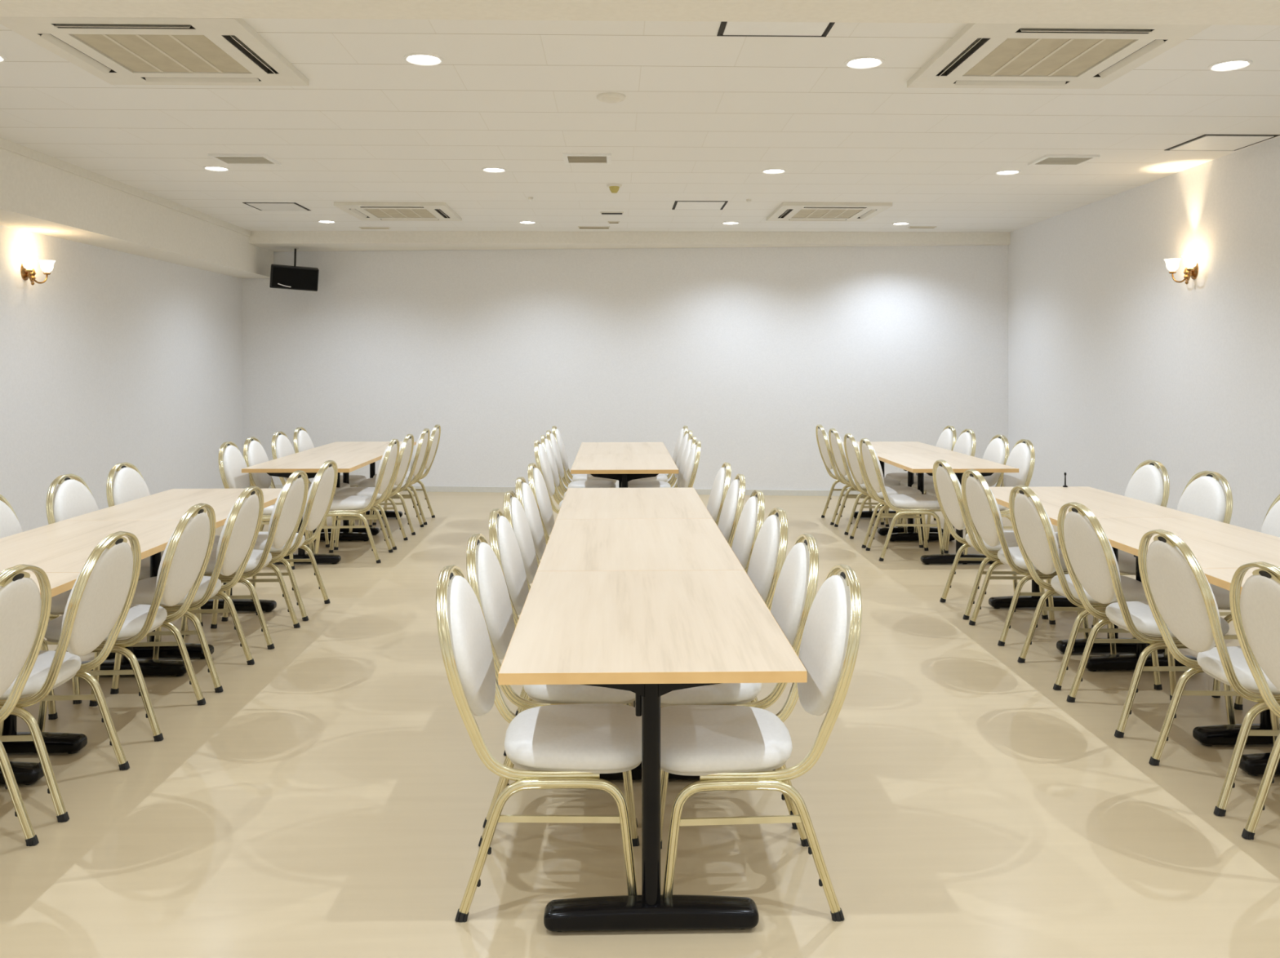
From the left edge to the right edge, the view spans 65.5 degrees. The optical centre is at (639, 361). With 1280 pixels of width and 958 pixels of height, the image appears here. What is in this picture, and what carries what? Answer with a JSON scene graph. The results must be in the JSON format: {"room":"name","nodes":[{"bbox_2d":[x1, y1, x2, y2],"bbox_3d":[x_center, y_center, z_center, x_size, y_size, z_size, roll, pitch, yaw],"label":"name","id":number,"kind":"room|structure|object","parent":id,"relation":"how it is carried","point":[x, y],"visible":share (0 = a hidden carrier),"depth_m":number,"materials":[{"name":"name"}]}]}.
{"room":"banquet hall","nodes":[
{"label":"banquet hall","id":0,"kind":"room"},
{"bbox_2d":[0,225,242,532],"bbox_3d":[-4.394,0.047,3.804,0.120,2.830,15.020,0,0,-1],"label":"wall","id":1,"kind":"structure","parent":0,"point":[114,358],"depth_m":8.36,"materials":[{"name":"paint"}]},
{"bbox_2d":[20,257,55,284],"bbox_3d":[-4.342,-0.637,7.146,0.149,0.189,0.330,0,0,-1],"label":"wall lamp","id":2,"kind":"object","parent":1,"relation":"attached to","point":[27,270],"visible":1,"depth_m":7.13,"materials":[{"name":"glass"}]},
{"bbox_2d":[0,147,273,278],"bbox_3d":[-4.025,-1.153,3.803,0.619,0.430,15.000,0,0,-1],"label":"ceiling beam","id":3,"kind":"structure","parent":1,"relation":"attached to","point":[37,197],"depth_m":7.63,"materials":[{"name":"paint"}]},
{"bbox_2d":[242,244,1008,490],"bbox_3d":[-0.295,0.047,11.041,8.733,2.830,0.161,0,0,5],"label":"wall","id":4,"kind":"structure","parent":0,"point":[750,350],"depth_m":10.94,"materials":[{"name":"paint"}]},
{"bbox_2d":[268,484,861,496],"bbox_3d":[-0.294,1.432,10.959,8.479,0.060,0.014,0,0,5],"label":"baseboard","id":5,"kind":"structure","parent":4,"relation":"attached to","point":[428,489],"depth_m":10.88,"materials":[{"name":"plastic"}]},
{"bbox_2d":[248,231,1010,251],"bbox_3d":[-0.136,-1.303,10.544,8.104,0.130,0.794,0,0,5],"label":"ceiling beam","id":6,"kind":"structure","parent":4,"relation":"attached to","point":[273,241],"depth_m":10.52,"materials":[{"name":"paint"}]},
{"bbox_2d":[0,491,1279,957],"bbox_3d":[-0.122,1.522,3.938,8.669,0.120,15.320,0,0,-1],"label":"floor","id":7,"kind":"structure","parent":0,"point":[334,800],"depth_m":3.20,"materials":[{"name":"beige plastic"}]},
{"bbox_2d":[0,564,51,846],"bbox_3d":[-2.034,1.023,2.803,0.580,0.885,0.422,0,0,-1],"label":"banquet chair","id":8,"kind":"object","parent":7,"relation":"on","point":[24,611],"visible":1,"depth_m":2.92,"materials":[{"name":"white leather"}]},
{"bbox_2d":[0,573,79,785],"bbox_3d":[-2.336,1.112,2.985,0.756,0.700,1.180,0,0,-1],"label":"folding table","id":9,"kind":"object","parent":7,"relation":"on","point":[24,773],"visible":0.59,"depth_m":3.42,"materials":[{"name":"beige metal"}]},
{"bbox_2d":[0,494,122,704],"bbox_3d":[-2.658,1.023,4.438,0.580,0.885,0.422,0,0,-2],"label":"banquet chair","id":10,"kind":"object","parent":7,"relation":"on","point":[10,525],"visible":0.19,"depth_m":4.44,"materials":[{"name":"white leather"}]},
{"bbox_2d":[0,531,141,822],"bbox_3d":[-2.040,1.023,3.354,0.580,0.885,0.422,0,0,-2],"label":"banquet chair","id":11,"kind":"object","parent":7,"relation":"on","point":[100,601],"visible":0.91,"depth_m":3.31,"materials":[{"name":"white leather"}]},
{"bbox_2d":[0,520,222,754],"bbox_3d":[-2.365,1.112,4.167,0.756,0.700,1.180,0,0,-1],"label":"folding table","id":12,"kind":"object","parent":7,"relation":"on","point":[63,546],"visible":0.52,"depth_m":4.16,"materials":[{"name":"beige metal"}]},
{"bbox_2d":[45,474,188,642],"bbox_3d":[-2.665,1.023,5.097,0.580,0.885,0.422,0,0,-2],"label":"banquet chair","id":13,"kind":"object","parent":7,"relation":"on","point":[72,497],"visible":0.26,"depth_m":5.01,"materials":[{"name":"white leather"}]},
{"bbox_2d":[37,503,216,742],"bbox_3d":[-2.060,1.023,4.025,0.580,0.885,0.422,0,0,-2],"label":"banquet chair","id":14,"kind":"object","parent":7,"relation":"on","point":[184,563],"visible":0.8,"depth_m":3.94,"materials":[{"name":"white leather"}]},
{"bbox_2d":[106,462,220,626],"bbox_3d":[-2.678,1.023,5.675,0.580,0.885,0.422,0,0,-1],"label":"banquet chair","id":15,"kind":"object","parent":7,"relation":"on","point":[127,484],"visible":0.16,"depth_m":5.59,"materials":[{"name":"white leather"}]},
{"bbox_2d":[63,488,281,659],"bbox_3d":[-2.394,1.112,5.349,0.756,0.700,1.180,0,0,-1],"label":"folding table","id":16,"kind":"object","parent":7,"relation":"on","point":[173,504],"visible":0.49,"depth_m":5.18,"materials":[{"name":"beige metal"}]},
{"bbox_2d":[110,485,263,694],"bbox_3d":[-2.067,1.023,4.583,0.580,0.885,0.422,0,0,-2],"label":"banquet chair","id":17,"kind":"object","parent":7,"relation":"on","point":[238,536],"visible":0.75,"depth_m":4.49,"materials":[{"name":"white leather"}]},
{"bbox_2d":[180,470,308,649],"bbox_3d":[-2.077,1.023,5.246,0.580,0.885,0.422,0,0,-1],"label":"banquet chair","id":18,"kind":"object","parent":7,"relation":"on","point":[286,515],"visible":0.78,"depth_m":5.16,"materials":[{"name":"white leather"}]},
{"bbox_2d":[217,441,310,569],"bbox_3d":[-2.694,1.023,7.168,0.580,0.885,0.422,0,0,-2],"label":"banquet chair","id":19,"kind":"object","parent":7,"relation":"on","point":[231,461],"visible":0.35,"depth_m":7.05,"materials":[{"name":"white leather"}]},
{"bbox_2d":[222,460,337,622],"bbox_3d":[-2.084,1.023,5.794,0.580,0.885,0.422,0,0,-1],"label":"banquet chair","id":20,"kind":"object","parent":7,"relation":"on","point":[321,493],"visible":0.73,"depth_m":5.70,"materials":[{"name":"white leather"}]},
{"bbox_2d":[243,436,329,554],"bbox_3d":[-2.693,1.023,7.600,0.580,0.885,0.422,0,0,-3],"label":"banquet chair","id":21,"kind":"object","parent":7,"relation":"on","point":[254,454],"visible":0.33,"depth_m":7.50,"materials":[{"name":"white leather"}]},
{"bbox_2d":[271,431,350,542],"bbox_3d":[-2.700,1.023,8.195,0.580,0.885,0.422,0,0,-1],"label":"banquet chair","id":22,"kind":"object","parent":7,"relation":"on","point":[282,446],"visible":0.29,"depth_m":8.09,"materials":[{"name":"white leather"}]},
{"bbox_2d":[241,453,383,564],"bbox_3d":[-2.449,1.112,7.623,0.756,0.700,1.180,0,0,-1],"label":"folding table","id":23,"kind":"object","parent":7,"relation":"on","point":[310,464],"visible":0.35,"depth_m":7.42,"materials":[{"name":"beige wood"}]},
{"bbox_2d":[293,426,366,525],"bbox_3d":[-2.714,1.023,8.738,0.580,0.885,0.422,0,0,-2],"label":"banquet chair","id":24,"kind":"object","parent":7,"relation":"on","point":[302,442],"visible":0.29,"depth_m":8.63,"materials":[{"name":"white leather"}]},
{"bbox_2d":[295,441,416,535],"bbox_3d":[-2.478,1.112,8.806,0.756,0.700,1.180,0,0,-1],"label":"folding table","id":25,"kind":"object","parent":7,"relation":"on","point":[337,446],"visible":0.44,"depth_m":8.66,"materials":[{"name":"beige wood"}]},
{"bbox_2d":[314,439,399,564],"bbox_3d":[-2.098,1.023,7.390,0.580,0.885,0.422,0,0,-2],"label":"banquet chair","id":26,"kind":"object","parent":7,"relation":"on","point":[341,505],"visible":0.91,"depth_m":7.25,"materials":[{"name":"white leather"}]},
{"bbox_2d":[333,434,413,550],"bbox_3d":[-2.105,1.023,7.901,0.580,0.885,0.422,0,0,-1],"label":"banquet chair","id":27,"kind":"object","parent":7,"relation":"on","point":[406,449],"visible":0.71,"depth_m":7.79,"materials":[{"name":"white leather"}]},
{"bbox_2d":[357,428,430,535],"bbox_3d":[-2.111,1.023,8.547,0.579,0.885,0.422,0,0,-2],"label":"banquet chair","id":28,"kind":"object","parent":7,"relation":"on","point":[420,450],"visible":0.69,"depth_m":8.42,"materials":[{"name":"white leather"}]},
{"bbox_2d":[372,424,440,525],"bbox_3d":[-2.121,1.023,9.069,0.579,0.885,0.422,0,0,-2],"label":"banquet chair","id":29,"kind":"object","parent":7,"relation":"on","point":[434,437],"visible":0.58,"depth_m":8.98,"materials":[{"name":"white leather"}]},
{"bbox_2d":[503,490,537,697],"bbox_3d":[-0.311,1.023,4.434,0.580,0.885,0.422,0,0,-1],"label":"banquet chair","id":30,"kind":"object","parent":7,"relation":"on","point":[513,511],"visible":0.29,"depth_m":4.31,"materials":[{"name":"white leather"}]},
{"bbox_2d":[515,476,546,567],"bbox_3d":[-0.325,1.023,4.963,0.580,0.885,0.422,0,0,-1],"label":"banquet chair","id":31,"kind":"object","parent":7,"relation":"on","point":[524,494],"visible":0.31,"depth_m":4.84,"materials":[{"name":"white leather"}]},
{"bbox_2d":[435,564,641,923],"bbox_3d":[-0.267,1.023,2.801,0.580,0.885,0.422,0,0,-1],"label":"banquet chair","id":32,"kind":"object","parent":7,"relation":"on","point":[562,746],"visible":0.98,"depth_m":2.64,"materials":[{"name":"white leather"}]},
{"bbox_2d":[527,462,554,545],"bbox_3d":[-0.341,1.023,5.650,0.580,0.885,0.422,0,0,0],"label":"banquet chair","id":33,"kind":"object","parent":7,"relation":"on","point":[536,482],"visible":0.27,"depth_m":5.51,"materials":[{"name":"white leather"}]},
{"bbox_2d":[533,440,563,514],"bbox_3d":[-0.481,1.023,7.287,0.580,0.885,0.422,0,0,-1],"label":"banquet chair","id":34,"kind":"object","parent":7,"relation":"on","point":[543,464],"visible":0.38,"depth_m":7.15,"materials":[{"name":"white leather"}]},
{"bbox_2d":[466,533,637,828],"bbox_3d":[-0.276,1.023,3.321,0.580,0.885,0.422,0,0,0],"label":"banquet chair","id":35,"kind":"object","parent":7,"relation":"on","point":[485,575],"visible":0.41,"depth_m":3.15,"materials":[{"name":"white leather"}]},
{"bbox_2d":[540,435,566,501],"bbox_3d":[-0.484,1.023,7.793,0.580,0.885,0.422,0,0,-2],"label":"banquet chair","id":36,"kind":"object","parent":7,"relation":"on","point":[545,443],"visible":0.3,"depth_m":7.66,"materials":[{"name":"white leather"}]},
{"bbox_2d":[488,508,631,755],"bbox_3d":[-0.291,1.023,3.893,0.580,0.885,0.422,0,0,-1],"label":"banquet chair","id":37,"kind":"object","parent":7,"relation":"on","point":[503,540],"visible":0.32,"depth_m":3.76,"materials":[{"name":"white leather"}]},
{"bbox_2d":[546,430,615,492],"bbox_3d":[-0.493,1.023,8.351,0.580,0.885,0.422,0,0,-2],"label":"banquet chair","id":38,"kind":"object","parent":7,"relation":"on","point":[577,484],"visible":0.39,"depth_m":8.22,"materials":[{"name":"white leather"}]},
{"bbox_2d":[551,426,617,484],"bbox_3d":[-0.494,1.023,8.909,0.580,0.885,0.422,0,0,-1],"label":"banquet chair","id":39,"kind":"object","parent":7,"relation":"on","point":[556,433],"visible":0.4,"depth_m":8.76,"materials":[{"name":"white leather"}]},
{"bbox_2d":[577,442,669,453],"bbox_3d":[-0.150,1.112,8.738,0.756,0.700,1.180,0,0,-1],"label":"folding table","id":40,"kind":"object","parent":7,"relation":"on","point":[585,447],"visible":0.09,"depth_m":8.66,"materials":[{"name":"beige wood"}]},
{"bbox_2d":[570,453,678,488],"bbox_3d":[-0.121,1.112,7.556,0.756,0.700,1.180,0,0,-1],"label":"folding table","id":41,"kind":"object","parent":7,"relation":"on","point":[623,468],"visible":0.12,"depth_m":7.19,"materials":[{"name":"beige wood"}]},
{"bbox_2d":[556,487,712,519],"bbox_3d":[-0.040,1.112,5.389,0.756,0.700,1.180,0,0,-1],"label":"folding table","id":42,"kind":"object","parent":7,"relation":"on","point":[683,503],"visible":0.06,"depth_m":5.30,"materials":[{"name":"beige wood"}]},
{"bbox_2d":[537,519,744,707],"bbox_3d":[-0.011,1.112,4.207,0.756,0.700,1.180,0,0,-1],"label":"folding table","id":43,"kind":"object","parent":7,"relation":"on","point":[572,544],"visible":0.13,"depth_m":4.07,"materials":[{"name":"beige wood"}]},
{"bbox_2d":[497,570,807,932],"bbox_3d":[0.018,1.112,3.025,0.756,0.700,1.180,0,0,-1],"label":"folding table","id":44,"kind":"object","parent":7,"relation":"on","point":[651,635],"visible":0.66,"depth_m":2.60,"materials":[{"name":"brown wood"}]},
{"bbox_2d":[627,430,692,488],"bbox_3d":[0.146,1.023,8.327,0.580,0.885,0.422,0,0,-1],"label":"banquet chair","id":45,"kind":"object","parent":7,"relation":"on","point":[632,484],"visible":0.29,"depth_m":8.23,"materials":[{"name":"white leather"}]},
{"bbox_2d":[680,440,701,488],"bbox_3d":[0.151,1.023,7.229,0.580,0.885,0.422,0,0,0],"label":"banquet chair","id":46,"kind":"object","parent":7,"relation":"on","point":[691,466],"visible":0.32,"depth_m":7.08,"materials":[{"name":"white leather"}]},
{"bbox_2d":[706,462,731,525],"bbox_3d":[0.223,1.023,5.669,0.580,0.885,0.422,0,0,-1],"label":"banquet chair","id":47,"kind":"object","parent":7,"relation":"on","point":[722,482],"visible":0.2,"depth_m":5.53,"materials":[{"name":"white leather"}]},
{"bbox_2d":[717,474,745,548],"bbox_3d":[0.243,1.023,5.091,0.580,0.885,0.422,0,0,0],"label":"banquet chair","id":48,"kind":"object","parent":7,"relation":"on","point":[732,507],"visible":0.3,"depth_m":4.95,"materials":[{"name":"white leather"}]},
{"bbox_2d":[660,533,818,830],"bbox_3d":[0.288,1.023,3.310,0.580,0.885,0.422,0,0,-1],"label":"banquet chair","id":49,"kind":"object","parent":7,"relation":"on","point":[795,592],"visible":0.44,"depth_m":3.14,"materials":[{"name":"white leather"}]},
{"bbox_2d":[731,489,764,573],"bbox_3d":[0.258,1.023,4.449,0.580,0.885,0.422,0,0,-1],"label":"banquet chair","id":50,"kind":"object","parent":7,"relation":"on","point":[751,520],"visible":0.23,"depth_m":4.33,"materials":[{"name":"white leather"}]},
{"bbox_2d":[660,564,862,922],"bbox_3d":[0.308,1.023,2.796,0.580,0.885,0.422,0,0,-2],"label":"banquet chair","id":51,"kind":"object","parent":7,"relation":"on","point":[730,748],"visible":0.92,"depth_m":2.64,"materials":[{"name":"white leather"}]},
{"bbox_2d":[746,507,787,611],"bbox_3d":[0.276,1.023,3.904,0.580,0.885,0.422,0,0,-2],"label":"banquet chair","id":52,"kind":"object","parent":7,"relation":"on","point":[767,559],"visible":0.33,"depth_m":3.78,"materials":[{"name":"white leather"}]},
{"bbox_2d":[815,424,884,524],"bbox_3d":[1.911,1.023,9.079,0.580,0.885,0.422,0,0,-1],"label":"banquet chair","id":53,"kind":"object","parent":7,"relation":"on","point":[822,437],"visible":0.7,"depth_m":8.98,"materials":[{"name":"white leather"}]},
{"bbox_2d":[828,428,901,535],"bbox_3d":[1.933,1.023,8.568,0.580,0.885,0.422,0,0,-1],"label":"banquet chair","id":54,"kind":"object","parent":7,"relation":"on","point":[837,446],"visible":0.62,"depth_m":8.46,"materials":[{"name":"white leather"}]},
{"bbox_2d":[844,433,923,548],"bbox_3d":[1.946,1.023,7.980,0.580,0.885,0.422,0,0,-1],"label":"banquet chair","id":55,"kind":"object","parent":7,"relation":"on","point":[851,447],"visible":0.72,"depth_m":7.86,"materials":[{"name":"white leather"}]},
{"bbox_2d":[842,441,958,535],"bbox_3d":[2.260,1.112,8.802,0.756,0.700,1.180,0,0,-1],"label":"folding table","id":56,"kind":"object","parent":7,"relation":"on","point":[880,447],"visible":0.3,"depth_m":8.58,"materials":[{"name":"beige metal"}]},
{"bbox_2d":[859,438,944,561],"bbox_3d":[1.960,1.023,7.468,0.580,0.885,0.422,0,0,-1],"label":"banquet chair","id":57,"kind":"object","parent":7,"relation":"on","point":[913,504],"visible":0.98,"depth_m":7.31,"materials":[{"name":"white leather"}]},
{"bbox_2d":[884,425,956,527],"bbox_3d":[2.512,1.023,8.928,0.580,0.885,0.422,0,0,0],"label":"banquet chair","id":58,"kind":"object","parent":7,"relation":"on","point":[947,440],"visible":0.28,"depth_m":8.84,"materials":[{"name":"white leather"}]},
{"bbox_2d":[900,428,976,532],"bbox_3d":[2.533,1.023,8.484,0.580,0.885,0.422,0,0,-2],"label":"banquet chair","id":59,"kind":"object","parent":7,"relation":"on","point":[966,444],"visible":0.36,"depth_m":8.38,"materials":[{"name":"white leather"}]},
{"bbox_2d":[876,453,1018,564],"bbox_3d":[2.289,1.112,7.620,0.756,0.700,1.180,0,0,-1],"label":"folding table","id":60,"kind":"object","parent":7,"relation":"on","point":[919,464],"visible":0.62,"depth_m":7.42,"materials":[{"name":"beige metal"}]},
{"bbox_2d":[925,434,1009,551],"bbox_3d":[2.566,1.023,7.824,0.580,0.885,0.422,0,0,-2],"label":"banquet chair","id":61,"kind":"object","parent":7,"relation":"on","point":[997,451],"visible":0.32,"depth_m":7.74,"materials":[{"name":"white leather"}]},
{"bbox_2d":[943,439,1035,564],"bbox_3d":[2.582,1.023,7.365,0.580,0.885,0.422,0,0,-2],"label":"banquet chair","id":62,"kind":"object","parent":7,"relation":"on","point":[1022,456],"visible":0.47,"depth_m":7.27,"materials":[{"name":"white leather"}]},
{"bbox_2d":[932,459,1048,620],"bbox_3d":[2.040,1.023,5.831,0.580,0.885,0.422,0,0,-1],"label":"banquet chair","id":63,"kind":"object","parent":7,"relation":"on","point":[948,488],"visible":0.6,"depth_m":5.75,"materials":[{"name":"white leather"}]},
{"bbox_2d":[961,469,1089,646],"bbox_3d":[2.047,1.023,5.315,0.580,0.885,0.422,0,0,-2],"label":"banquet chair","id":64,"kind":"object","parent":7,"relation":"on","point":[980,504],"visible":0.8,"depth_m":5.24,"materials":[{"name":"white leather"}]},
{"bbox_2d":[1008,485,1162,690],"bbox_3d":[2.052,1.023,4.625,0.580,0.885,0.422,0,0,-1],"label":"banquet chair","id":65,"kind":"object","parent":7,"relation":"on","point":[1034,533],"visible":0.84,"depth_m":4.54,"materials":[{"name":"white leather"}]},
{"bbox_2d":[988,486,1202,653],"bbox_3d":[2.356,1.112,5.436,0.756,0.700,1.180,0,0,-1],"label":"folding table","id":66,"kind":"object","parent":7,"relation":"on","point":[1103,504],"visible":0.43,"depth_m":5.39,"materials":[{"name":"beige wood"}]},
{"bbox_2d":[1054,459,1169,615],"bbox_3d":[2.727,1.023,5.811,0.580,0.885,0.422,0,0,-1],"label":"banquet chair","id":67,"kind":"object","parent":7,"relation":"on","point":[1147,483],"visible":0.24,"depth_m":5.74,"materials":[{"name":"white leather"}]},
{"bbox_2d":[1057,502,1235,737],"bbox_3d":[2.056,1.023,4.074,0.580,0.885,0.422,0,0,-2],"label":"banquet chair","id":68,"kind":"object","parent":7,"relation":"on","point":[1090,560],"visible":0.76,"depth_m":4.00,"materials":[{"name":"white leather"}]},
{"bbox_2d":[1091,471,1232,638],"bbox_3d":[2.734,1.023,5.225,0.580,0.885,0.422,0,0,-2],"label":"banquet chair","id":69,"kind":"object","parent":7,"relation":"on","point":[1204,496],"visible":0.32,"depth_m":5.16,"materials":[{"name":"white leather"}]},
{"bbox_2d":[1049,517,1279,746],"bbox_3d":[2.385,1.112,4.253,0.756,0.700,1.180,0,0,-1],"label":"folding table","id":70,"kind":"object","parent":7,"relation":"on","point":[1215,544],"visible":0.49,"depth_m":4.26,"materials":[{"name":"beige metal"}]},
{"bbox_2d":[1137,529,1279,817],"bbox_3d":[2.064,1.023,3.404,0.580,0.885,0.422,0,0,-1],"label":"banquet chair","id":71,"kind":"object","parent":7,"relation":"on","point":[1180,597],"visible":0.9,"depth_m":3.36,"materials":[{"name":"white leather"}]},
{"bbox_2d":[1164,494,1279,697],"bbox_3d":[2.750,1.023,4.529,0.580,0.885,0.422,0,0,-1],"label":"banquet chair","id":72,"kind":"object","parent":7,"relation":"on","point":[1271,524],"visible":0.18,"depth_m":4.58,"materials":[{"name":"white leather"}]},
{"bbox_2d":[1201,568,1279,776],"bbox_3d":[2.413,1.112,3.071,0.756,0.700,1.180,0,0,-1],"label":"folding table","id":73,"kind":"object","parent":7,"relation":"on","point":[1254,765],"visible":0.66,"depth_m":3.50,"materials":[{"name":"beige wood"}]},
{"bbox_2d":[1229,561,1279,839],"bbox_3d":[2.067,1.023,2.851,0.580,0.885,0.422,0,0,-1],"label":"banquet chair","id":74,"kind":"object","parent":7,"relation":"on","point":[1255,614],"visible":1,"depth_m":2.96,"materials":[{"name":"white leather"}]},
{"bbox_2d":[0,17,1279,231],"bbox_3d":[-0.122,-1.418,3.938,8.669,0.100,15.320,0,0,-1],"label":"ceiling","id":75,"kind":"structure","parent":0,"point":[700,117],"depth_m":5.86,"materials":[{"name":"paint"}]},
{"bbox_2d":[0,137,250,236],"bbox_3d":[-3.812,-1.339,3.408,0.020,0.058,14.202,0,0,-2],"label":"trim","id":76,"kind":"structure","parent":75,"relation":"attached to","point":[6,144],"depth_m":7.43,"materials":[{"name":"paint"}]},
{"bbox_2d":[0,16,309,85],"bbox_3d":[-2.072,-1.348,4.351,0.950,0.039,0.950,0,0,-1],"label":"air conditioner","id":77,"kind":"object","parent":75,"relation":"attached to","point":[117,51],"visible":0.97,"depth_m":4.28,"materials":[{"name":"white plastic"}]},
{"bbox_2d":[37,33,116,72],"bbox_3d":[-2.445,-1.353,4.341,0.054,0.029,0.549,0,0,-1],"label":"outlet","id":78,"kind":"object","parent":77,"relation":"attached to","point":[53,39],"depth_m":4.32,"materials":[{"name":"plastic"}]},
{"bbox_2d":[52,23,195,28],"bbox_3d":[-2.063,-1.353,3.978,0.549,0.029,0.054,0,0,-1],"label":"outlet","id":79,"kind":"object","parent":77,"relation":"attached to","point":[54,25],"depth_m":3.97,"materials":[{"name":"plastic"}]},
{"bbox_2d":[72,34,249,72],"bbox_3d":[-2.072,-1.345,4.351,0.540,0.010,0.540,0,0,-1],"label":"grille","id":80,"kind":"object","parent":77,"relation":"attached to","point":[133,53],"depth_m":4.33,"materials":[{"name":"plastic"}]},
{"bbox_2d":[222,35,278,73],"bbox_3d":[-1.700,-1.353,4.360,0.054,0.029,0.549,0,0,-1],"label":"outlet","id":81,"kind":"object","parent":77,"relation":"attached to","point":[236,42],"depth_m":4.35,"materials":[{"name":"plastic"}]},
{"bbox_2d":[207,153,280,164],"bbox_3d":[-2.665,-1.361,6.717,0.380,0.014,0.300,0,0,-1],"label":"ceiling vent","id":82,"kind":"object","parent":75,"relation":"in","point":[225,158],"visible":1,"depth_m":6.69,"materials":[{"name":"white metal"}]},
{"bbox_2d":[269,247,319,291],"bbox_3d":[-3.765,-1.002,10.837,0.503,0.488,0.290,0,0,-20],"label":"speaker","id":83,"kind":"object","parent":75,"relation":"hanging from","point":[282,277],"visible":1,"depth_m":10.72},
{"bbox_2d":[271,266,317,289],"bbox_3d":[-3.718,-0.889,10.724,0.468,0.236,0.045,0,0,-20],"label":"grille","id":84,"kind":"object","parent":83,"relation":"attached to","point":[282,277],"depth_m":10.72,"materials":[{"name":"metal"}]},
{"bbox_2d":[333,201,462,221],"bbox_3d":[-2.167,-1.348,9.030,0.950,0.039,0.950,0,0,-1],"label":"air conditioner","id":85,"kind":"object","parent":75,"relation":"attached to","point":[362,211],"visible":1,"depth_m":8.90,"materials":[{"name":"white plastic"}]},
{"bbox_2d":[365,208,435,217],"bbox_3d":[-2.167,-1.345,9.030,0.540,0.010,0.540,0,0,-1],"label":"grille","id":86,"kind":"object","parent":85,"relation":"attached to","point":[376,213],"depth_m":9.05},
{"bbox_2d":[562,153,611,164],"bbox_3d":[-0.354,-1.361,6.693,0.320,0.014,0.290,0,0,-1],"label":"ceiling vent","id":87,"kind":"object","parent":75,"relation":"in","point":[569,158],"visible":1,"depth_m":6.66,"materials":[{"name":"white plastic"}]},
{"bbox_2d":[671,200,728,209],"bbox_3d":[0.521,-1.365,8.735,0.454,0.006,0.474,0,0,-1],"label":"ceiling hatch","id":88,"kind":"object","parent":75,"relation":"attached to","point":[678,205],"visible":1,"depth_m":8.70,"materials":[{"name":"white ceramic"}]},
{"bbox_2d":[716,21,835,36],"bbox_3d":[0.559,-1.365,3.945,0.459,0.006,0.479,0,0,-1],"label":"ceiling hatch","id":89,"kind":"object","parent":75,"relation":"attached to","point":[726,28],"visible":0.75,"depth_m":4.08,"materials":[{"name":"white ceramic"}]},
{"bbox_2d":[766,202,892,221],"bbox_3d":[1.694,-1.348,9.054,0.950,0.039,0.950,0,0,-1],"label":"air conditioner","id":90,"kind":"object","parent":75,"relation":"attached to","point":[785,211],"visible":1,"depth_m":8.92,"materials":[{"name":"white plastic"}]},
{"bbox_2d":[791,208,861,217],"bbox_3d":[1.694,-1.346,9.054,0.540,0.007,0.540,0,0,-1],"label":"grille","id":91,"kind":"object","parent":90,"relation":"attached to","point":[801,213],"depth_m":9.05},
{"bbox_2d":[906,22,1212,88],"bbox_3d":[1.793,-1.348,4.405,0.950,0.039,0.950,0,0,-1],"label":"air conditioner","id":92,"kind":"object","parent":75,"relation":"attached to","point":[980,55],"visible":0.92,"depth_m":4.35,"materials":[{"name":"white plastic"}]},
{"bbox_2d":[935,38,990,75],"bbox_3d":[1.420,-1.353,4.396,0.054,0.029,0.549,0,0,-1],"label":"outlet","id":93,"kind":"object","parent":92,"relation":"attached to","point":[975,46],"depth_m":4.39,"materials":[{"name":"plastic"}]},
{"bbox_2d":[964,38,1134,75],"bbox_3d":[1.793,-1.346,4.405,0.540,0.007,0.540,0,0,-1],"label":"grille","id":94,"kind":"object","parent":92,"relation":"attached to","point":[1011,56],"depth_m":4.39,"materials":[{"name":"plastic"}]},
{"bbox_2d":[1014,27,1153,33],"bbox_3d":[1.802,-1.353,4.033,0.549,0.029,0.054,0,0,-1],"label":"outlet","id":95,"kind":"object","parent":92,"relation":"attached to","point":[1017,30],"depth_m":4.02,"materials":[{"name":"plastic"}]},
{"bbox_2d":[1093,39,1168,76],"bbox_3d":[2.165,-1.353,4.414,0.054,0.029,0.549,0,0,-1],"label":"outlet","id":96,"kind":"object","parent":92,"relation":"attached to","point":[1151,45],"depth_m":4.39,"materials":[{"name":"plastic"}]},
{"bbox_2d":[1027,154,1099,165],"bbox_3d":[2.866,-1.361,6.742,0.360,0.014,0.300,0,0,-1],"label":"ceiling vent","id":97,"kind":"object","parent":75,"relation":"in","point":[1047,159],"visible":1,"depth_m":6.71,"materials":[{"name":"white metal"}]},
{"bbox_2d":[1164,134,1279,151],"bbox_3d":[3.634,-1.365,6.231,0.464,0.006,0.444,0,0,-1],"label":"ceiling hatch","id":98,"kind":"object","parent":75,"relation":"attached to","point":[1204,142],"visible":1,"depth_m":6.20,"materials":[{"name":"white metal"}]},
{"bbox_2d":[1008,136,1279,532],"bbox_3d":[3.930,0.047,3.557,0.120,2.830,14.132,0,0,0],"label":"wall","id":99,"kind":"structure","parent":0,"point":[1116,364],"depth_m":7.46,"materials":[{"name":"paint"}]},
{"bbox_2d":[0,0,1279,25],"bbox_3d":[0.033,-1.253,3.044,7.686,0.230,0.605,0,0,-1],"label":"ceiling beam","id":100,"kind":"structure","parent":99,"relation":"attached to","point":[1230,12],"depth_m":3.23,"materials":[{"name":"paint"}]},
{"bbox_2d":[1164,255,1199,284],"bbox_3d":[3.825,-0.632,6.996,0.149,0.189,0.330,0,0,-1],"label":"wall lamp","id":101,"kind":"object","parent":99,"relation":"attached to","point":[1189,261],"visible":1,"depth_m":6.98,"materials":[{"name":"glass"}]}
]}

